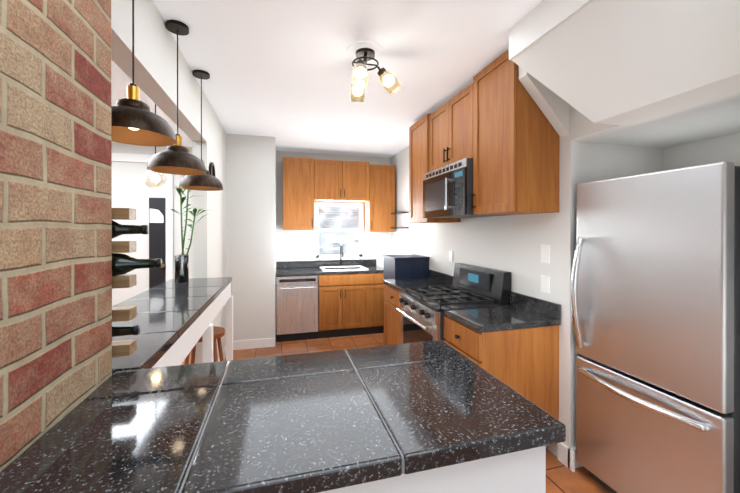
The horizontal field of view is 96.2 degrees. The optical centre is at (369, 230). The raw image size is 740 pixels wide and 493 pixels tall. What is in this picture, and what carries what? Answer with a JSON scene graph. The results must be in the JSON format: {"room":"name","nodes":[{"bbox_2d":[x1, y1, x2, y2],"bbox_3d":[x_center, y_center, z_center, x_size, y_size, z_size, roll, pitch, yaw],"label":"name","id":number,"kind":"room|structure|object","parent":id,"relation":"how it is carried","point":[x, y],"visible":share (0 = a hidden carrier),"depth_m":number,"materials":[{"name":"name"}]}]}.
{"room":"kitchen","nodes":[
{"label":"kitchen","id":0,"kind":"room"},
{"bbox_2d":[0,0,111,471],"bbox_3d":[-1.042,0.156,0.644,0.680,2.700,0.590,0,0,-15],"label":"brick wall","id":1,"kind":"structure","parent":0,"point":[55,229],"depth_m":0.75,"materials":[{"name":"red brick"}]},
{"bbox_2d":[112,142,192,305],"bbox_3d":[-3.908,0.145,4.497,3.670,2.700,0.120,0,0,-15],"label":"wall","id":2,"kind":"structure","parent":0,"point":[131,189],"depth_m":4.62,"materials":[{"name":"white paint"}]},
{"bbox_2d":[112,153,172,280],"bbox_3d":[-3.309,0.220,4.582,1.050,2.550,0.030,0,0,-15],"label":"door frame","id":3,"kind":"structure","parent":2,"relation":"attached to","point":[127,157],"depth_m":4.69,"materials":[{"name":"white paint"}]},
{"bbox_2d":[149,198,165,288],"bbox_3d":[-2.978,0.519,4.641,0.200,1.950,0.090,0,0,-15],"label":"entry door","id":4,"kind":"structure","parent":2,"relation":"in","point":[157,230],"depth_m":4.64,"materials":[{"name":"black"}]},
{"bbox_2d":[111,0,226,363],"bbox_3d":[-1.413,0.151,2.541,0.120,2.700,3.265,0,0,-15],"label":"wall","id":5,"kind":"structure","parent":0,"point":[155,62],"depth_m":2.39,"materials":[{"name":"white paint"}]},
{"bbox_2d":[209,162,214,176],"bbox_3d":[-1.515,-0.541,3.187,0.020,0.220,0.220,0,0,-15],"label":"round wall mirror","id":6,"kind":"object","parent":5,"relation":"attached to","point":[211,168],"visible":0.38,"depth_m":3.15,"materials":[{"name":"brown metal"}]},
{"bbox_2d":[218,345,225,360],"bbox_3d":[-1.623,1.443,3.581,0.014,0.110,1.154,0,0,-15],"label":"baseboard","id":7,"kind":"structure","parent":5,"relation":"attached to","point":[224,350],"depth_m":3.86,"materials":[{"name":"white wood"}]},
{"bbox_2d":[227,134,275,341],"bbox_3d":[-1.662,0.144,4.564,0.700,2.700,0.770,0,0,-15],"label":"wall","id":8,"kind":"structure","parent":0,"point":[251,215],"depth_m":4.21,"materials":[{"name":"white paint"}]},
{"bbox_2d":[233,338,274,349],"bbox_3d":[-1.488,1.441,4.207,0.546,0.110,0.014,0,0,-15],"label":"baseboard","id":9,"kind":"structure","parent":8,"relation":"attached to","point":[267,342],"depth_m":4.21,"materials":[{"name":"white wood"}]},
{"bbox_2d":[111,0,542,156],"bbox_3d":[-1.092,-1.220,1.051,7.600,0.050,8.900,0,0,-15],"label":"ceiling","id":10,"kind":"structure","parent":0,"point":[280,71],"depth_m":2.36,"materials":[{"name":"white paint"}]},
{"bbox_2d":[111,0,175,145],"bbox_3d":[-0.967,-0.788,1.356,0.304,0.814,0.304,0,0,-15],"label":"pendant light","id":11,"kind":"object","parent":10,"relation":"hanging from","point":[135,120],"visible":0.83,"depth_m":1.34,"materials":[{"name":"brown metal"}]},
{"bbox_2d":[144,104,166,189],"bbox_3d":[-1.909,-0.781,2.955,0.176,0.837,0.176,0,0,-15],"label":"globe pendant light","id":12,"kind":"object","parent":10,"relation":"hanging from","point":[155,180],"visible":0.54,"depth_m":2.90,"materials":[{"name":"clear glass"}]},
{"bbox_2d":[147,20,206,174],"bbox_3d":[-1.127,-0.772,1.945,0.304,0.849,0.304,0,0,-15],"label":"pendant light","id":13,"kind":"object","parent":10,"relation":"hanging from","point":[177,158],"visible":1,"depth_m":1.91,"materials":[{"name":"brown metal"}]},
{"bbox_2d":[179,69,222,190],"bbox_3d":[-1.287,-0.759,2.533,0.304,0.879,0.304,0,0,-15],"label":"pendant light","id":14,"kind":"object","parent":10,"relation":"hanging from","point":[206,182],"visible":0.73,"depth_m":2.49,"materials":[{"name":"brown metal"}]},
{"bbox_2d":[347,41,400,101],"bbox_3d":[0.023,-1.048,2.245,0.367,0.299,0.366,0,0,-15],"label":"ceiling spotlights","id":15,"kind":"object","parent":10,"relation":"attached to","point":[361,53],"visible":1,"depth_m":2.19,"materials":[{"name":"white"}]},
{"bbox_2d":[276,151,390,267],"bbox_3d":[-0.567,0.142,5.322,2.050,2.700,0.120,0,0,-15],"label":"wall","id":16,"kind":"structure","parent":0,"point":[291,245],"depth_m":5.15,"materials":[{"name":"white paint"}]},
{"bbox_2d":[312,202,363,259],"bbox_3d":[-0.507,0.011,5.292,0.821,0.898,0.110,0,0,-15],"label":"window","id":17,"kind":"structure","parent":16,"relation":"in","point":[336,225],"depth_m":5.30,"materials":[{"name":"white glass"}]},
{"bbox_2d":[283,157,394,231],"bbox_3d":[-0.462,-0.512,5.085,1.690,1.070,0.380,0,0,-15],"label":"upper cabinet","id":18,"kind":"object","parent":16,"relation":"attached to","point":[308,183],"visible":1,"depth_m":4.92,"materials":[{"name":"brown wood"}]},
{"bbox_2d":[181,333,610,492],"bbox_3d":[-1.092,1.530,1.060,7.600,0.050,8.900,0,0,-15],"label":"floor","id":19,"kind":"structure","parent":0,"point":[561,477],"depth_m":4.00,"materials":[{"name":"tile"}]},
{"bbox_2d":[152,283,232,367],"bbox_3d":[-1.239,0.989,1.992,0.517,1.027,2.060,0,0,-15],"label":"frame","id":20,"kind":"object","parent":19,"relation":"on","point":[179,350],"visible":0.25,"depth_m":2.08,"materials":[{"name":"white wood"}]},
{"bbox_2d":[112,277,231,374],"bbox_3d":[-1.240,0.452,1.990,0.502,0.040,2.077,0,0,-15],"label":"countertop","id":21,"kind":"structure","parent":20,"relation":"on","point":[169,312],"depth_m":1.71,"materials":[{"name":"black stone"}]},
{"bbox_2d":[112,208,161,356],"bbox_3d":[-0.962,0.160,1.026,0.556,0.549,0.086,0,0,-15],"label":"wine rack","id":22,"kind":"object","parent":21,"relation":"on","point":[122,264],"visible":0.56,"depth_m":1.06,"materials":[{"name":"brown wood"}]},
{"bbox_2d":[170,175,213,283],"bbox_3d":[-1.474,-0.060,2.689,0.409,0.978,0.490,0,0,-15],"label":"bamboo","id":23,"kind":"object","parent":21,"relation":"on","point":[182,268],"visible":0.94,"depth_m":2.68,"materials":[{"name":"green plant"}]},
{"bbox_2d":[184,326,224,364],"bbox_3d":[-1.356,1.166,2.717,0.332,0.672,0.330,0,0,-15],"label":"stool","id":24,"kind":"object","parent":19,"relation":"on","point":[218,333],"visible":0.19,"depth_m":2.72,"materials":[{"name":"brown wood"}]},
{"bbox_2d":[276,275,317,341],"bbox_3d":[-1.050,1.056,4.754,0.562,0.875,0.649,0,0,-15],"label":"dishwasher","id":25,"kind":"object","parent":19,"relation":"on","point":[296,307],"visible":1,"depth_m":4.48,"materials":[{"name":"grey metal"}]},
{"bbox_2d":[318,273,383,337],"bbox_3d":[-0.297,1.054,4.987,1.005,0.878,0.666,0,0,-15],"label":"base cabinet","id":26,"kind":"object","parent":19,"relation":"on","point":[350,304],"visible":0.92,"depth_m":4.69,"materials":[{"name":"brown wood"}]},
{"bbox_2d":[276,259,383,275],"bbox_3d":[-0.574,0.542,4.926,1.572,0.138,0.636,0,0,-15],"label":"countertop","id":27,"kind":"structure","parent":26,"relation":"on","point":[292,268],"depth_m":5.05,"materials":[{"name":"black stone"}]},
{"bbox_2d":[339,242,346,265],"bbox_3d":[-0.397,0.374,5.135,0.128,0.394,0.210,0,0,-15],"label":"faucet","id":28,"kind":"object","parent":27,"relation":"on","point":[341,250],"visible":0.88,"depth_m":5.19,"materials":[{"name":"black metal"}]},
{"bbox_2d":[319,265,368,270],"bbox_3d":[-0.400,0.582,4.955,0.660,0.050,0.460,0,0,-15],"label":"sink","id":29,"kind":"object","parent":27,"relation":"in","point":[324,269],"visible":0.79,"depth_m":4.85,"materials":[{"name":"white ceramic"}]},
{"bbox_2d":[384,284,400,345],"bbox_3d":[0.526,1.058,3.622,0.624,0.878,0.700,0,0,-15],"label":"base cabinet","id":30,"kind":"object","parent":19,"relation":"on","point":[392,324],"visible":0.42,"depth_m":3.61,"materials":[{"name":"brown wood"}]},
{"bbox_2d":[383,269,452,291],"bbox_3d":[0.536,0.546,3.628,0.601,0.138,0.710,0,0,-15],"label":"countertop","id":31,"kind":"structure","parent":30,"relation":"on","point":[436,278],"depth_m":3.65,"materials":[{"name":"black stone"}]},
{"bbox_2d":[383,254,429,283],"bbox_3d":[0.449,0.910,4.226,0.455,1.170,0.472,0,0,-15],"label":"bread box","id":32,"kind":"object","parent":31,"relation":"on","point":[405,266],"visible":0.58,"depth_m":4.02,"materials":[{"name":"blue paint"}]},
{"bbox_2d":[396,263,510,343],"bbox_3d":[0.676,0.914,2.901,0.713,1.170,0.760,0,0,-15],"label":"range","id":33,"kind":"object","parent":19,"relation":"on","point":[422,314],"visible":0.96,"depth_m":2.79,"materials":[{"name":"grey metal"}]},
{"bbox_2d":[444,315,558,445],"bbox_3d":[0.880,1.062,2.319,0.624,0.878,0.460,0,0,-15],"label":"base cabinet","id":34,"kind":"object","parent":19,"relation":"on","point":[524,363],"visible":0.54,"depth_m":2.12,"materials":[{"name":"brown wood"}]},
{"bbox_2d":[443,291,560,332],"bbox_3d":[0.893,0.550,2.313,0.601,0.138,0.475,0,0,-15],"label":"countertop","id":35,"kind":"structure","parent":34,"relation":"on","point":[521,311],"depth_m":2.24,"materials":[{"name":"black stone"}]},
{"bbox_2d":[571,161,739,492],"bbox_3d":[1.687,0.608,1.791,0.852,1.790,0.710,0,0,-15],"label":"fridge","id":36,"kind":"object","parent":19,"relation":"on","point":[655,292],"visible":1,"depth_m":1.59,"materials":[{"name":"grey metal"}]},
{"bbox_2d":[319,446,545,492],"bbox_3d":[-0.191,0.992,0.883,1.086,1.028,0.540,0,0,-15],"label":"wall","id":37,"kind":"structure","parent":0,"point":[523,471],"depth_m":0.72,"materials":[{"name":"white paint"}]},
{"bbox_2d":[0,340,565,492],"bbox_3d":[-0.173,0.456,0.886,1.112,0.040,0.597,0,0,-15],"label":"countertop","id":38,"kind":"structure","parent":37,"relation":"on","point":[317,422],"depth_m":0.74,"materials":[{"name":"black stone"}]},
{"bbox_2d":[519,66,569,136],"bbox_3d":[1.099,-0.903,2.093,0.324,0.590,0.070,0,0,-15],"label":"wall","id":39,"kind":"structure","parent":0,"point":[554,107],"depth_m":2.08,"materials":[{"name":"white paint"}]},
{"bbox_2d":[391,97,729,456],"bbox_3d":[1.363,0.148,3.422,0.920,2.700,4.560,0,0,-15],"label":"wall","id":40,"kind":"structure","parent":0,"point":[511,243],"depth_m":2.19,"materials":[{"name":"white paint"}]},
{"bbox_2d":[391,212,408,228],"bbox_3d":[0.438,-0.146,4.916,0.117,0.240,0.450,0,0,-15],"label":"corner shelf","id":41,"kind":"object","parent":40,"relation":"attached to","point":[399,227],"visible":0.96,"depth_m":4.79,"materials":[{"name":"black"}]},
{"bbox_2d":[409,113,460,222],"bbox_3d":[0.665,-0.617,3.535,0.400,1.070,0.470,0,0,-15],"label":"upper cabinet","id":42,"kind":"object","parent":40,"relation":"attached to","point":[418,149],"visible":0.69,"depth_m":3.49,"materials":[{"name":"brown wood"}]},
{"bbox_2d":[429,83,472,171],"bbox_3d":[0.837,-0.843,2.939,0.380,0.575,0.766,0,0,-15],"label":"upper cabinet","id":43,"kind":"object","parent":40,"relation":"attached to","point":[450,131],"visible":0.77,"depth_m":2.84,"materials":[{"name":"brown wood"}]},
{"bbox_2d":[423,158,506,217],"bbox_3d":[0.795,-0.336,2.929,0.467,0.430,0.756,0,0,-15],"label":"over-the-range microwave","id":44,"kind":"object","parent":43,"relation":"attached to","point":[447,190],"visible":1,"depth_m":2.71,"materials":[{"name":"grey metal"}]},
{"bbox_2d":[449,251,452,261],"bbox_3d":[0.867,0.278,3.557,0.006,0.115,0.075,0,0,-15],"label":"switch plate","id":45,"kind":"object","parent":40,"relation":"attached to","point":[450,252],"depth_m":3.54,"materials":[{"name":"white plastic"}]},
{"bbox_2d":[471,49,558,214],"bbox_3d":[0.998,-0.644,2.346,0.380,1.050,0.460,0,0,-15],"label":"upper cabinet","id":46,"kind":"object","parent":40,"relation":"attached to","point":[515,153],"visible":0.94,"depth_m":2.16,"materials":[{"name":"brown wood"}]},
{"bbox_2d":[541,244,549,262],"bbox_3d":[1.210,0.162,2.292,0.007,0.125,0.075,0,0,-15],"label":"switch plate","id":47,"kind":"object","parent":40,"relation":"attached to","point":[545,258],"depth_m":2.29,"materials":[{"name":"white plastic"}]},
{"bbox_2d":[541,275,549,292],"bbox_3d":[1.211,0.371,2.293,0.006,0.115,0.075,0,0,-15],"label":"switch plate","id":48,"kind":"object","parent":40,"relation":"attached to","point":[545,280],"depth_m":2.29,"materials":[{"name":"white plastic"}]},
{"bbox_2d":[562,444,582,471],"bbox_3d":[1.406,1.442,2.132,0.316,0.120,0.060,0,0,-15],"label":"baseboard","id":49,"kind":"structure","parent":40,"relation":"attached to","point":[566,457],"depth_m":2.10,"materials":[{"name":"white"}]},
{"bbox_2d":[511,0,739,165],"bbox_3d":[1.688,0.159,-0.293,0.439,2.700,4.840,0,0,-15],"label":"sloped ceiling","id":50,"kind":"structure","parent":0,"point":[623,62],"depth_m":1.42,"materials":[{"name":"white paint"}]},
{"bbox_2d":[509,0,591,59],"bbox_3d":[0.970,-1.106,1.485,0.011,0.179,1.035,0,0,-15],"label":"trim","id":51,"kind":"structure","parent":50,"relation":"attached to","point":[538,21],"depth_m":1.75,"materials":[{"name":"white paint"}]}
]}

